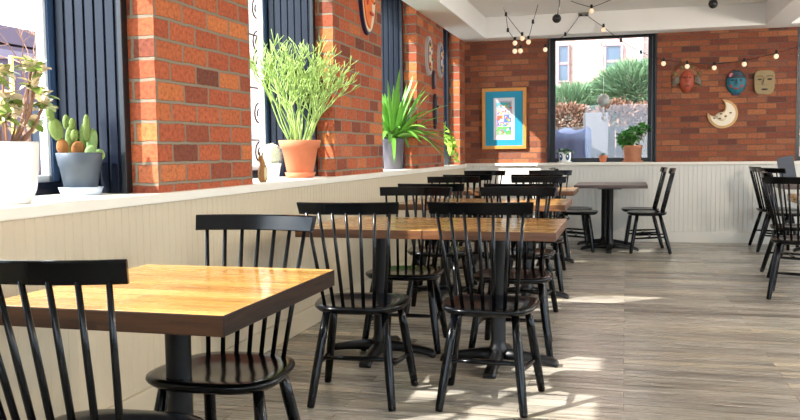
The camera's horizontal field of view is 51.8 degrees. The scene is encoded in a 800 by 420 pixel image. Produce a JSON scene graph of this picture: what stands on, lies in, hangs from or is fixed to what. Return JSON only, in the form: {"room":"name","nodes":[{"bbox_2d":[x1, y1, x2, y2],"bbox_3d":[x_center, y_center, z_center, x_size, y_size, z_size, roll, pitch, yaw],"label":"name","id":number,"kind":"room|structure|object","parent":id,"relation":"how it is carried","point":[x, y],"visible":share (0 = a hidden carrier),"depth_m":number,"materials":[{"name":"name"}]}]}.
{"room":"cafe","nodes":[
{"label":"cafe","id":0,"kind":"room"},
{"bbox_2d":[126,0,464,198],"bbox_3d":[-1.211,-0.540,4.267,0.567,2.800,14.250,0,4,15],"label":"wall","id":1,"kind":"structure","parent":0,"point":[189,60],"depth_m":4.35,"materials":[{"name":"brick"}]},
{"bbox_2d":[34,0,132,194],"bbox_3d":[-1.793,-0.878,2.359,0.425,1.804,2.820,0,4,15],"label":"window","id":2,"kind":"structure","parent":1,"relation":"in","point":[84,43],"depth_m":3.69,"materials":[{"name":"blue paint"}]},
{"bbox_2d":[0,168,464,419],"bbox_3d":[-0.948,0.396,4.238,0.030,0.930,13.600,0,4,15],"label":"wainscoting","id":3,"kind":"structure","parent":1,"relation":"attached to","point":[166,233],"depth_m":3.60,"materials":[{"name":"beige wood"}]},
{"bbox_2d":[0,164,466,221],"bbox_3d":[-1.192,-0.094,4.269,0.571,0.044,13.600,0,4,15],"label":"window sill","id":4,"kind":"structure","parent":1,"relation":"attached to","point":[45,205],"depth_m":3.60,"materials":[{"name":"white paint"}]},
{"bbox_2d":[0,55,59,204],"bbox_3d":[-1.394,-0.285,2.944,0.331,0.530,0.388,-2,4,-19],"label":"potted succulent","id":5,"kind":"object","parent":4,"relation":"on","point":[19,157],"visible":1,"depth_m":2.92,"materials":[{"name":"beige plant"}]},
{"bbox_2d":[0,141,38,204],"bbox_3d":[-1.415,-0.134,2.976,0.216,0.224,0.216,0,4,15],"label":"pot","id":6,"kind":"object","parent":5,"relation":"on","point":[19,160],"depth_m":2.91,"materials":[{"name":"white ceramic"}]},
{"bbox_2d":[45,109,104,195],"bbox_3d":[-1.393,-0.260,3.584,0.198,0.388,0.198,0,4,13],"label":"potted cactus","id":7,"kind":"object","parent":4,"relation":"on","point":[79,162],"visible":0.94,"depth_m":3.53,"materials":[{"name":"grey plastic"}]},
{"bbox_2d":[55,152,102,187],"bbox_3d":[-1.392,-0.164,3.591,0.198,0.172,0.198,0,4,15],"label":"pot","id":8,"kind":"object","parent":7,"relation":"on","point":[77,169],"depth_m":3.52,"materials":[{"name":"grey ceramic"}]},
{"bbox_2d":[258,152,267,181],"bbox_3d":[-0.823,-0.259,4.946,0.061,0.182,0.070,0,4,15],"label":"figurine","id":9,"kind":"object","parent":4,"relation":"on","point":[262,171],"visible":0.99,"depth_m":4.93,"materials":[{"name":"brown wood"}]},
{"bbox_2d":[261,143,281,178],"bbox_3d":[-0.850,-0.325,5.457,0.155,0.243,0.155,0,4,15],"label":"potted cactus","id":10,"kind":"object","parent":4,"relation":"on","point":[271,154],"visible":0.93,"depth_m":5.41,"materials":[{"name":"white ceramic"}]},
{"bbox_2d":[265,163,280,178],"bbox_3d":[-0.850,-0.257,5.462,0.130,0.105,0.129,0,4,15],"label":"pot","id":11,"kind":"object","parent":10,"relation":"on","point":[273,169],"depth_m":5.42,"materials":[{"name":"white ceramic"}]},
{"bbox_2d":[250,29,359,177],"bbox_3d":[-0.644,-0.721,5.632,0.720,1.001,0.768,0,4,15],"label":"potted plant","id":12,"kind":"object","parent":4,"relation":"on","point":[299,155],"visible":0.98,"depth_m":5.61,"materials":[{"name":"plant"}]},
{"bbox_2d":[278,140,320,172],"bbox_3d":[-0.694,-0.361,5.724,0.294,0.245,0.294,0,4,15],"label":"pot","id":13,"kind":"object","parent":12,"relation":"on","point":[299,155],"depth_m":5.63,"materials":[{"name":"ceramic"}]},
{"bbox_2d":[382,70,456,169],"bbox_3d":[0.093,-0.868,7.970,0.909,0.949,1.398,0,4,15],"label":"plant","id":14,"kind":"object","parent":4,"relation":"on","point":[395,127],"visible":0.9,"depth_m":7.98,"materials":[{"name":"green plant"}]},
{"bbox_2d":[444,143,449,164],"bbox_3d":[0.534,-0.689,10.176,0.196,0.270,0.196,0,4,15],"label":"pot","id":15,"kind":"object","parent":4,"relation":"on","point":[446,161],"depth_m":10.10,"materials":[{"name":"grey plastic"}]},
{"bbox_2d":[444,122,460,164],"bbox_3d":[0.575,-0.814,10.088,0.319,0.531,0.400,0,4,15],"label":"vine","id":16,"kind":"object","parent":4,"relation":"on","point":[449,141],"visible":0.73,"depth_m":10.10,"materials":[{"name":"green plant"}]},
{"bbox_2d":[106,242,458,409],"bbox_3d":[-0.920,0.795,4.260,0.018,0.130,13.600,0,4,15],"label":"baseboard","id":17,"kind":"structure","parent":1,"relation":"attached to","point":[145,399],"depth_m":4.85,"materials":[{"name":"beige wood"}]},
{"bbox_2d":[252,0,317,177],"bbox_3d":[-0.988,-1.096,5.302,0.425,1.804,1.367,0,4,15],"label":"window","id":18,"kind":"structure","parent":1,"relation":"in","point":[293,19],"depth_m":5.92,"materials":[{"name":"blue paint"}]},
{"bbox_2d":[358,0,374,34],"bbox_3d":[-0.246,-1.756,6.558,0.070,0.720,0.370,0,4,15],"label":"plaque","id":19,"kind":"object","parent":1,"relation":"attached to","point":[366,7],"visible":1,"depth_m":6.51,"materials":[{"name":"orange ceramic"}]},
{"bbox_2d":[381,0,404,168],"bbox_3d":[-0.327,-1.274,7.718,0.425,1.804,1.220,0,4,15],"label":"window","id":20,"kind":"structure","parent":1,"relation":"in","point":[391,10],"depth_m":8.22,"materials":[{"name":"blue paint"}]},
{"bbox_2d":[425,36,432,74],"bbox_3d":[0.312,-1.620,8.650,0.046,0.410,0.250,0,4,15],"label":"ceramic plate","id":21,"kind":"object","parent":1,"relation":"attached to","point":[428,42],"visible":1,"depth_m":8.59,"materials":[{"name":"ceramic"}]},
{"bbox_2d":[431,71,435,88],"bbox_3d":[0.367,-1.402,8.880,0.036,0.200,0.100,0,4,15],"label":"mask","id":22,"kind":"object","parent":1,"relation":"attached to","point":[433,76],"visible":1,"depth_m":8.84,"materials":[{"name":"brown wood"}]},
{"bbox_2d":[433,94,438,128],"bbox_3d":[0.393,-1.071,8.950,0.054,0.380,0.120,0,4,15],"label":"mask","id":23,"kind":"object","parent":1,"relation":"attached to","point":[435,101],"visible":0.96,"depth_m":8.91,"materials":[{"name":"brown wood"}]},
{"bbox_2d":[437,42,443,77],"bbox_3d":[0.459,-1.670,9.189,0.046,0.400,0.220,0,4,15],"label":"ceramic plate","id":24,"kind":"object","parent":1,"relation":"attached to","point":[440,54],"visible":1,"depth_m":9.13,"materials":[{"name":"ceramic"}]},
{"bbox_2d":[402,0,488,41],"bbox_3d":[-0.803,-1.804,4.036,0.323,0.255,13.600,0,4,15],"label":"trim","id":25,"kind":"structure","parent":1,"relation":"attached to","point":[460,18],"depth_m":8.91,"materials":[{"name":"paint"}]},
{"bbox_2d":[443,28,449,164],"bbox_3d":[0.290,-1.441,9.974,0.425,1.804,0.950,0,4,15],"label":"window","id":26,"kind":"structure","parent":1,"relation":"in","point":[445,32],"depth_m":10.33,"materials":[{"name":"blue paint"}]},
{"bbox_2d":[193,240,799,419],"bbox_3d":[2.619,0.944,3.355,8.500,0.120,14.300,0,4,15],"label":"floor","id":27,"kind":"structure","parent":0,"point":[692,332],"depth_m":4.66,"materials":[{"name":"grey wood"}]},
{"bbox_2d":[0,259,203,419],"bbox_3d":[-0.746,0.554,2.009,0.477,0.934,0.522,0,4,12],"label":"spindle chair","id":28,"kind":"object","parent":27,"relation":"on","point":[110,272],"visible":1,"depth_m":1.78,"materials":[{"name":"black paint"}]},
{"bbox_2d":[0,264,334,414],"bbox_3d":[-0.675,0.603,2.547,0.725,0.750,0.810,0,4,15],"label":"dining table","id":29,"kind":"object","parent":27,"relation":"on","point":[178,302],"visible":0.96,"depth_m":2.34,"materials":[{"name":"brown wood"}]},
{"bbox_2d":[145,214,316,419],"bbox_3d":[-0.562,0.499,2.749,0.477,0.934,0.522,0,4,15],"label":"spindle chair","id":30,"kind":"object","parent":27,"relation":"on","point":[236,372],"visible":0.86,"depth_m":2.82,"materials":[{"name":"black paint"}]},
{"bbox_2d":[297,202,417,411],"bbox_3d":[-0.188,0.416,3.857,0.477,0.934,0.522,0,4,10],"label":"spindle chair","id":31,"kind":"object","parent":27,"relation":"on","point":[332,304],"visible":1,"depth_m":3.71,"materials":[{"name":"black paint"}]},
{"bbox_2d":[295,217,452,367],"bbox_3d":[-0.113,0.446,4.673,0.688,0.750,0.810,0,4,15],"label":"dining table","id":32,"kind":"object","parent":27,"relation":"on","point":[400,227],"visible":0.67,"depth_m":4.62,"materials":[{"name":"brown wood"}]},
{"bbox_2d":[361,187,451,353],"bbox_3d":[0.048,0.340,4.903,0.477,0.934,0.522,0,4,14],"label":"spindle chair","id":33,"kind":"object","parent":27,"relation":"on","point":[405,272],"visible":0.84,"depth_m":4.98,"materials":[{"name":"black paint"}]},
{"bbox_2d":[398,183,470,317],"bbox_3d":[0.262,0.271,5.840,0.477,0.934,0.522,0,4,13],"label":"spindle chair","id":34,"kind":"object","parent":27,"relation":"on","point":[412,289],"visible":0.54,"depth_m":5.70,"materials":[{"name":"black paint"}]},
{"bbox_2d":[399,198,492,300],"bbox_3d":[0.361,0.303,6.607,0.662,0.750,0.800,0,4,15],"label":"dining table","id":35,"kind":"object","parent":27,"relation":"on","point":[443,282],"visible":0.3,"depth_m":6.58,"materials":[{"name":"brown wood"}]},
{"bbox_2d":[418,176,479,291],"bbox_3d":[0.416,0.195,6.891,0.477,0.934,0.522,0,4,13],"label":"spindle chair","id":36,"kind":"object","parent":27,"relation":"on","point":[444,179],"visible":0.47,"depth_m":7.04,"materials":[{"name":"black paint"}]},
{"bbox_2d":[443,174,491,271],"bbox_3d":[0.682,0.123,7.852,0.477,0.934,0.522,0,4,15],"label":"spindle chair","id":37,"kind":"object","parent":27,"relation":"on","point":[487,177],"visible":0.23,"depth_m":7.65,"materials":[{"name":"black paint"}]},
{"bbox_2d":[451,187,489,264],"bbox_3d":[0.813,0.157,8.603,0.640,0.750,0.800,0,4,15],"label":"dining table","id":38,"kind":"object","parent":27,"relation":"on","point":[470,189],"visible":0.25,"depth_m":8.50,"materials":[{"name":"brown wood"}]},
{"bbox_2d":[458,170,505,245],"bbox_3d":[0.881,0.049,8.877,0.477,0.934,0.522,0,4,15],"label":"spindle chair","id":39,"kind":"object","parent":27,"relation":"on","point":[501,173],"visible":0.3,"depth_m":9.03,"materials":[{"name":"black paint"}]},
{"bbox_2d":[427,202,544,417],"bbox_3d":[0.402,0.416,3.761,0.477,0.934,0.522,0,4,15],"label":"spindle chair","id":40,"kind":"object","parent":27,"relation":"on","point":[492,305],"visible":1,"depth_m":3.61,"materials":[{"name":"black paint"}]},
{"bbox_2d":[422,218,566,378],"bbox_3d":[0.544,0.451,4.494,0.666,0.750,0.810,0,4,15],"label":"dining table","id":41,"kind":"object","parent":27,"relation":"on","point":[535,229],"visible":0.84,"depth_m":4.38,"materials":[{"name":"brown wood"}]},
{"bbox_2d":[468,187,556,357],"bbox_3d":[0.656,0.344,4.737,0.477,0.934,0.522,0,4,14],"label":"spindle chair","id":42,"kind":"object","parent":27,"relation":"on","point":[532,276],"visible":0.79,"depth_m":4.80,"materials":[{"name":"black paint"}]},
{"bbox_2d":[484,183,557,317],"bbox_3d":[0.836,0.277,5.663,0.477,0.934,0.522,0,4,14],"label":"spindle chair","id":43,"kind":"object","parent":27,"relation":"on","point":[548,253],"visible":0.38,"depth_m":5.53,"materials":[{"name":"black paint"}]},
{"bbox_2d":[486,198,571,298],"bbox_3d":[0.993,0.308,6.434,0.640,0.750,0.800,0,4,15],"label":"dining table","id":44,"kind":"object","parent":27,"relation":"on","point":[555,204],"visible":0.44,"depth_m":6.39,"materials":[{"name":"brown wood"}]},
{"bbox_2d":[507,176,566,294],"bbox_3d":[1.108,0.200,6.704,0.477,0.934,0.522,0,4,15],"label":"spindle chair","id":45,"kind":"object","parent":27,"relation":"on","point":[514,179],"visible":0.48,"depth_m":6.81,"materials":[{"name":"black paint"}]},
{"bbox_2d":[511,174,565,276],"bbox_3d":[1.294,0.129,7.680,0.477,0.934,0.522,0,4,15],"label":"spindle chair","id":46,"kind":"object","parent":27,"relation":"on","point":[560,246],"visible":0.18,"depth_m":7.49,"materials":[{"name":"black paint"}]},
{"bbox_2d":[514,187,577,265],"bbox_3d":[1.455,0.162,8.428,0.680,0.750,0.800,0,4,15],"label":"dining table","id":47,"kind":"object","parent":27,"relation":"on","point":[565,191],"visible":0.12,"depth_m":8.35,"materials":[{"name":"brown wood"}]},
{"bbox_2d":[529,170,571,257],"bbox_3d":[1.567,0.054,8.686,0.477,0.934,0.522,0,4,15],"label":"spindle chair","id":48,"kind":"object","parent":27,"relation":"on","point":[564,172],"visible":0.38,"depth_m":8.79,"materials":[{"name":"black paint"}]},
{"bbox_2d":[548,168,592,245],"bbox_3d":[2.058,-0.041,9.953,0.522,0.934,0.477,0,4,15],"label":"spindle chair","id":49,"kind":"object","parent":27,"relation":"on","point":[584,221],"visible":0.45,"depth_m":9.83,"materials":[{"name":"black paint"}]},
{"bbox_2d":[551,168,597,252],"bbox_3d":[1.998,-0.003,9.431,0.522,0.934,0.477,0,4,14],"label":"spindle chair","id":50,"kind":"object","parent":27,"relation":"on","point":[587,212],"visible":0.59,"depth_m":9.25,"materials":[{"name":"black paint"}]},
{"bbox_2d":[574,182,647,253],"bbox_3d":[2.453,0.068,9.587,0.796,0.750,1.120,0,4,15],"label":"dining table","id":51,"kind":"object","parent":27,"relation":"on","point":[606,241],"visible":0.93,"depth_m":9.34,"materials":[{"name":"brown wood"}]},
{"bbox_2d":[621,167,667,248],"bbox_3d":[2.875,-0.033,9.709,0.522,0.934,0.477,0,4,15],"label":"spindle chair","id":52,"kind":"object","parent":27,"relation":"on","point":[663,170],"visible":0.93,"depth_m":9.57,"materials":[{"name":"black paint"}]},
{"bbox_2d":[627,168,675,253],"bbox_3d":[2.795,0.006,9.171,0.522,0.934,0.477,1,4,17],"label":"spindle chair","id":53,"kind":"object","parent":27,"relation":"on","point":[662,212],"visible":0.99,"depth_m":9.03,"materials":[{"name":"black paint"}]},
{"bbox_2d":[748,166,799,248],"bbox_3d":[4.279,-0.031,9.447,0.522,0.934,0.477,0,4,10],"label":"spindle chair","id":54,"kind":"object","parent":27,"relation":"on","point":[760,209],"visible":0.62,"depth_m":9.41,"materials":[{"name":"black paint"}]},
{"bbox_2d":[756,168,799,255],"bbox_3d":[4.165,0.010,8.889,0.522,0.934,0.477,-2,4,-13],"label":"spindle chair","id":55,"kind":"object","parent":27,"relation":"on","point":[771,170],"visible":0.65,"depth_m":8.84,"materials":[{"name":"black paint"}]},
{"bbox_2d":[760,171,799,277],"bbox_3d":[3.490,0.126,7.359,0.522,0.934,0.477,0,4,15],"label":"spindle chair","id":56,"kind":"object","parent":27,"relation":"on","point":[763,174],"visible":0.8,"depth_m":7.34,"materials":[{"name":"black paint"}]},
{"bbox_2d":[765,177,799,299],"bbox_3d":[3.051,0.208,6.274,0.477,0.934,0.522,2,5,32],"label":"spindle chair","id":57,"kind":"object","parent":27,"relation":"on","point":[785,239],"visible":1,"depth_m":6.19,"materials":[{"name":"black paint"}]},
{"bbox_2d":[772,184,799,251],"bbox_3d":[4.637,0.086,8.976,0.980,0.750,0.700,0,4,15],"label":"dining table","id":58,"kind":"object","parent":27,"relation":"on","point":[792,186],"visible":0.6,"depth_m":8.80,"materials":[{"name":"brown wood"}]},
{"bbox_2d":[777,155,796,176],"bbox_3d":[4.237,-0.444,9.045,0.255,0.317,0.195,0,4,8],"label":"laptop","id":59,"kind":"object","parent":58,"relation":"on","point":[787,162],"visible":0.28,"depth_m":8.96,"materials":[{"name":"grey plastic"}]},
{"bbox_2d":[787,194,799,203],"bbox_3d":[3.681,0.256,6.735,0.868,0.750,0.640,0,4,15],"label":"dining table","id":60,"kind":"object","parent":27,"relation":"on","point":[793,197],"visible":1,"depth_m":6.82,"materials":[{"name":"brown wood"}]},
{"bbox_2d":[467,0,767,17],"bbox_3d":[2.585,-1.984,3.148,8.500,0.150,14.300,0,4,15],"label":"ceiling","id":61,"kind":"structure","parent":0,"point":[487,8],"depth_m":9.46,"materials":[{"name":"paint"}]},
{"bbox_2d":[503,5,537,53],"bbox_3d":[1.383,-2.071,9.457,0.406,0.542,0.075,0,4,15],"label":"string light","id":62,"kind":"object","parent":61,"relation":"hanging from","point":[528,41],"visible":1,"depth_m":9.46,"materials":[{"name":"black rubber"}]},
{"bbox_2d":[552,0,560,22],"bbox_3d":[1.642,-2.103,8.490,0.146,0.346,0.130,0,4,15],"label":"spot lamp","id":63,"kind":"object","parent":61,"relation":"hanging from","point":[556,18],"visible":1,"depth_m":8.48,"materials":[{"name":"black metal"}]},
{"bbox_2d":[571,0,609,13],"bbox_3d":[2.126,-2.252,9.126,0.463,0.154,0.055,0,4,15],"label":"string light","id":64,"kind":"object","parent":61,"relation":"hanging from","point":[591,10],"visible":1,"depth_m":9.12,"materials":[{"name":"white glass"}]},
{"bbox_2d":[708,0,717,8],"bbox_3d":[3.121,-2.130,8.135,0.145,0.275,0.130,0,4,15],"label":"spot lamp","id":65,"kind":"object","parent":61,"relation":"hanging from","point":[712,4],"visible":1,"depth_m":8.12,"materials":[{"name":"black metal"}]},
{"bbox_2d":[766,0,799,24],"bbox_3d":[2.550,-1.767,2.966,0.270,0.255,13.300,0,4,15],"label":"trim","id":66,"kind":"structure","parent":61,"relation":"attached to","point":[777,11],"depth_m":8.78,"materials":[{"name":"paint"}]},
{"bbox_2d":[465,27,797,162],"bbox_3d":[4.707,-1.003,9.832,7.914,2.800,0.340,0,4,15],"label":"wall","id":67,"kind":"structure","parent":0,"point":[764,129],"depth_m":9.95,"materials":[{"name":"brick"}]},
{"bbox_2d":[482,87,525,148],"bbox_3d":[1.332,-1.170,10.548,0.566,0.776,0.035,0,4,15],"label":"framed print","id":68,"kind":"object","parent":67,"relation":"attached to","point":[503,109],"visible":1,"depth_m":10.54,"materials":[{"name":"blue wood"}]},
{"bbox_2d":[547,33,656,162],"bbox_3d":[2.534,-1.399,10.363,1.318,1.595,0.286,0,4,15],"label":"window","id":69,"kind":"structure","parent":67,"relation":"in","point":[652,38],"depth_m":10.38,"materials":[{"name":"black metal"}]},
{"bbox_2d":[597,42,609,119],"bbox_3d":[2.498,-1.621,10.132,0.198,1.038,0.192,0,4,15],"label":"orb","id":70,"kind":"object","parent":67,"relation":"hanging from","point":[603,100],"visible":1,"depth_m":10.09,"materials":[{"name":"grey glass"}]},
{"bbox_2d":[465,164,799,232],"bbox_3d":[4.532,-0.070,9.788,7.613,0.950,0.030,0,4,15],"label":"wainscoting","id":71,"kind":"structure","parent":67,"relation":"attached to","point":[702,198],"depth_m":10.07,"materials":[{"name":"white wood"}]},
{"bbox_2d":[465,161,799,165],"bbox_3d":[4.558,-0.570,9.869,7.613,0.035,0.330,0,4,15],"label":"trim","id":72,"kind":"structure","parent":67,"relation":"attached to","point":[730,162],"depth_m":10.19,"materials":[{"name":"white paint"}]},
{"bbox_2d":[555,148,575,162],"bbox_3d":[2.104,-0.693,10.475,0.276,0.181,0.241,0,4,15],"label":"potted plant","id":73,"kind":"object","parent":72,"relation":"on","point":[564,155],"visible":1,"depth_m":10.44,"materials":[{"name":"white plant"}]},
{"bbox_2d":[598,153,607,161],"bbox_3d":[2.553,-0.663,10.367,0.122,0.126,0.126,-2,4,-13],"label":"potted plant","id":74,"kind":"object","parent":72,"relation":"on","point":[602,158],"visible":0.99,"depth_m":10.34,"materials":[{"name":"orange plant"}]},
{"bbox_2d":[615,121,651,161],"bbox_3d":[2.899,-0.850,10.268,0.467,0.504,0.280,0,4,3],"label":"jade plant","id":75,"kind":"object","parent":72,"relation":"on","point":[631,152],"visible":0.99,"depth_m":10.21,"materials":[{"name":"green plant"}]},
{"bbox_2d":[486,2,799,40],"bbox_3d":[4.619,-2.249,9.431,7.290,0.255,0.300,0,4,15],"label":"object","id":76,"kind":"structure","parent":67,"relation":"attached to","point":[744,15],"depth_m":9.79,"materials":[{"name":"paint"}]},
{"bbox_2d":[578,12,588,16],"bbox_3d":[2.205,-2.350,9.908,0.120,0.049,0.040,0,4,15],"label":"clip","id":77,"kind":"object","parent":76,"relation":"attached to","point":[583,13],"visible":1,"depth_m":9.90,"materials":[{"name":"silver metal"}]},
{"bbox_2d":[543,17,578,51],"bbox_3d":[1.948,-2.145,10.023,0.472,0.408,0.096,2,5,35],"label":"string light","id":78,"kind":"object","parent":77,"relation":"hanging from","point":[545,49],"visible":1,"depth_m":10.10,"materials":[{"name":"black rubber"}]},
{"bbox_2d":[587,15,678,65],"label":"string light","id":79,"kind":"object","parent":77,"relation":"hanging from","point":[603,29],"depth_m":9.77,"materials":[{"name":"black rubber"}]},
{"bbox_2d":[567,230,792,243],"bbox_3d":[4.539,0.341,9.791,7.595,0.130,0.018,0,4,15],"label":"baseboard","id":80,"kind":"structure","parent":67,"relation":"attached to","point":[687,237],"depth_m":10.04,"materials":[{"name":"white wood"}]},
{"bbox_2d":[672,65,701,91],"bbox_3d":[3.452,-1.584,9.909,0.350,0.337,0.140,0,4,15],"label":"mask","id":81,"kind":"object","parent":67,"relation":"attached to","point":[685,77],"visible":0.96,"depth_m":9.89,"materials":[{"name":"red ceramic"}]},
{"bbox_2d":[685,60,691,68],"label":"string light","id":82,"kind":"object","parent":67,"relation":"hanging from","point":[687,66],"depth_m":9.79,"materials":[{"name":"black glass"}]},
{"bbox_2d":[712,62,723,69],"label":"string light","id":83,"kind":"object","parent":67,"relation":"hanging from","point":[714,67],"depth_m":9.72,"materials":[{"name":"black glass"}]},
{"bbox_2d":[707,99,737,127],"bbox_3d":[3.854,-1.149,9.839,0.343,0.344,0.075,0,4,15],"label":"plaque","id":84,"kind":"object","parent":67,"relation":"attached to","point":[724,119],"visible":1,"depth_m":9.83,"materials":[{"name":"beige ceramic"}]},
{"bbox_2d":[726,70,745,95],"bbox_3d":[3.995,-1.514,9.800,0.165,0.300,0.209,-5,6,-44],"label":"mask","id":85,"kind":"object","parent":67,"relation":"attached to","point":[736,79],"visible":1,"depth_m":9.76,"materials":[{"name":"blue ceramic"}]},
{"bbox_2d":[728,46,799,66],"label":"string light","id":86,"kind":"object","parent":67,"relation":"hanging from","point":[776,55],"depth_m":9.58,"materials":[{"name":"black rubber"}]},
{"bbox_2d":[754,70,774,94],"bbox_3d":[4.288,-1.501,9.693,0.221,0.280,0.078,0,4,15],"label":"mask","id":87,"kind":"object","parent":67,"relation":"attached to","point":[764,80],"visible":1,"depth_m":9.68,"materials":[{"name":"beige wood"}]},
{"bbox_2d":[795,27,799,160],"bbox_3d":[5.390,-1.376,9.583,1.478,1.595,0.286,0,4,15],"label":"window","id":88,"kind":"structure","parent":67,"relation":"in","point":[797,157],"depth_m":9.78,"materials":[{"name":"black metal"}]},
{"label":"outside","id":89,"kind":"structure","parent":0,"visible":0},
{"bbox_3d":[-2.613,0.058,18.908,75.000,0.170,85.000,0,4,15],"label":"ground","id":90,"kind":"structure","parent":89,"visible":0},
{"bbox_2d":[0,1,36,140],"bbox_3d":[-6.854,-1.661,14.460,4.241,3.993,2.839,0,4,15],"label":"bare tree","id":91,"kind":"object","parent":90,"relation":"on","point":[33,23],"visible":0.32,"depth_m":14.31,"materials":[{"name":"brown plant"}]},
{"bbox_2d":[0,25,41,174],"bbox_3d":[-12.387,-1.709,15.216,6.060,4.100,15.000,0,4,15],"label":"building","id":92,"kind":"structure","parent":90,"relation":"on","point":[10,34],"depth_m":18.25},
{"bbox_2d":[8,56,23,132],"bbox_3d":[-5.698,-0.994,13.272,0.070,2.796,1.490,0,4,15],"label":"frame","id":93,"kind":"object","parent":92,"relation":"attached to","point":[10,58],"visible":0.14,"depth_m":12.49,"materials":[{"name":"white paint"}]},
{"bbox_2d":[249,31,257,63],"bbox_3d":[-1.122,-1.245,6.296,0.012,0.253,0.143,0,4,15],"label":"iron grille","id":94,"kind":"object","parent":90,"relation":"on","point":[253,35],"depth_m":6.31,"materials":[{"name":"black"}]},
{"bbox_2d":[252,0,256,18],"bbox_3d":[-1.118,-1.533,6.302,0.012,0.131,0.075,0,4,15],"label":"iron grille","id":95,"kind":"object","parent":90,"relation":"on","point":[255,17],"depth_m":6.30,"materials":[{"name":"black"}]},
{"bbox_2d":[252,139,259,161],"bbox_3d":[-1.113,-0.459,6.351,0.012,0.170,0.125,0,4,15],"label":"iron grille","id":96,"kind":"object","parent":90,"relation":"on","point":[252,139],"depth_m":6.36,"materials":[{"name":"black"}]},
{"bbox_2d":[254,102,259,122],"bbox_3d":[-1.110,-0.753,6.356,0.012,0.155,0.087,0,4,15],"label":"iron grille","id":97,"kind":"object","parent":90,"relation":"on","point":[258,102],"depth_m":6.35,"materials":[{"name":"black"}]},
{"bbox_2d":[248,0,575,165],"bbox_3d":[0.258,-3.690,19.691,8.070,7.130,5.450,0,4,15],"label":"brick building","id":98,"kind":"structure","parent":90,"relation":"on","point":[565,50],"depth_m":17.81,"materials":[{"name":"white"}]},
{"bbox_2d":[556,126,590,157],"bbox_3d":[2.432,-0.401,11.934,0.711,1.615,0.555,1,5,28],"label":"tarp cover","id":99,"kind":"object","parent":90,"relation":"on","point":[579,141],"visible":0.19,"depth_m":11.67,"materials":[{"name":"blue fabric"}]},
{"bbox_2d":[556,101,594,130],"bbox_3d":[2.655,-0.692,12.937,0.949,2.051,0.715,0,4,15],"label":"dry bush","id":100,"kind":"object","parent":90,"relation":"on","point":[581,108],"visible":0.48,"depth_m":12.73,"materials":[{"name":"brown plant"}]},
{"bbox_2d":[556,79,621,129],"bbox_3d":[2.876,-0.971,13.786,1.946,2.485,1.450,0,4,15],"label":"shrub","id":101,"kind":"object","parent":90,"relation":"on","point":[565,91],"visible":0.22,"depth_m":13.40,"materials":[{"name":"green plant"}]},
{"bbox_2d":[583,112,607,157],"bbox_3d":[2.911,-0.534,12.281,0.360,1.820,0.060,0,4,12],"label":"panel","id":102,"kind":"object","parent":90,"relation":"on","point":[599,127],"visible":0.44,"depth_m":12.20,"materials":[{"name":"white"}]},
{"bbox_2d":[556,126,646,157],"bbox_3d":[3.312,-0.447,12.402,2.650,1.620,0.070,0,4,15],"label":"fence","id":103,"kind":"object","parent":90,"relation":"on","point":[612,150],"visible":0.09,"depth_m":12.35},
{"bbox_2d":[567,77,645,117],"bbox_3d":[3.544,-1.020,13.911,1.636,2.549,1.470,0,4,15],"label":"shrub","id":104,"kind":"object","parent":90,"relation":"on","point":[644,113],"visible":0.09,"depth_m":13.52,"materials":[{"name":"plant"}]},
{"bbox_2d":[583,55,647,156],"bbox_3d":[3.813,-1.113,13.308,1.736,2.813,1.430,0,4,15],"label":"shrub","id":105,"kind":"object","parent":90,"relation":"on","point":[633,68],"visible":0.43,"depth_m":13.00,"materials":[{"name":"green plant"}]},
{"bbox_2d":[592,97,641,128],"bbox_3d":[3.345,-0.705,12.803,0.762,2.080,0.741,-3,5,-27],"label":"dry bush","id":106,"kind":"object","parent":90,"relation":"on","point":[615,102],"visible":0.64,"depth_m":12.57,"materials":[{"name":"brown plant"}]},
{"bbox_2d":[620,100,647,129],"bbox_3d":[3.804,-0.680,12.746,0.812,2.029,0.732,0,4,15],"label":"dry bush","id":107,"kind":"object","parent":90,"relation":"on","point":[644,108],"visible":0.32,"depth_m":12.54,"materials":[{"name":"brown plant"}]},
{"bbox_2d":[629,57,647,101],"bbox_3d":[4.476,-1.208,13.538,1.701,2.954,1.464,0,4,15],"label":"shrub","id":108,"kind":"object","parent":90,"relation":"on","point":[645,96],"visible":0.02,"depth_m":13.37,"materials":[{"name":"green plant"}]},
{"bbox_2d":[575,37,799,157],"bbox_3d":[7.887,-3.854,17.235,7.920,7.630,6.135,0,4,15],"label":"brick building","id":109,"kind":"structure","parent":90,"relation":"on","point":[589,53],"depth_m":15.38,"materials":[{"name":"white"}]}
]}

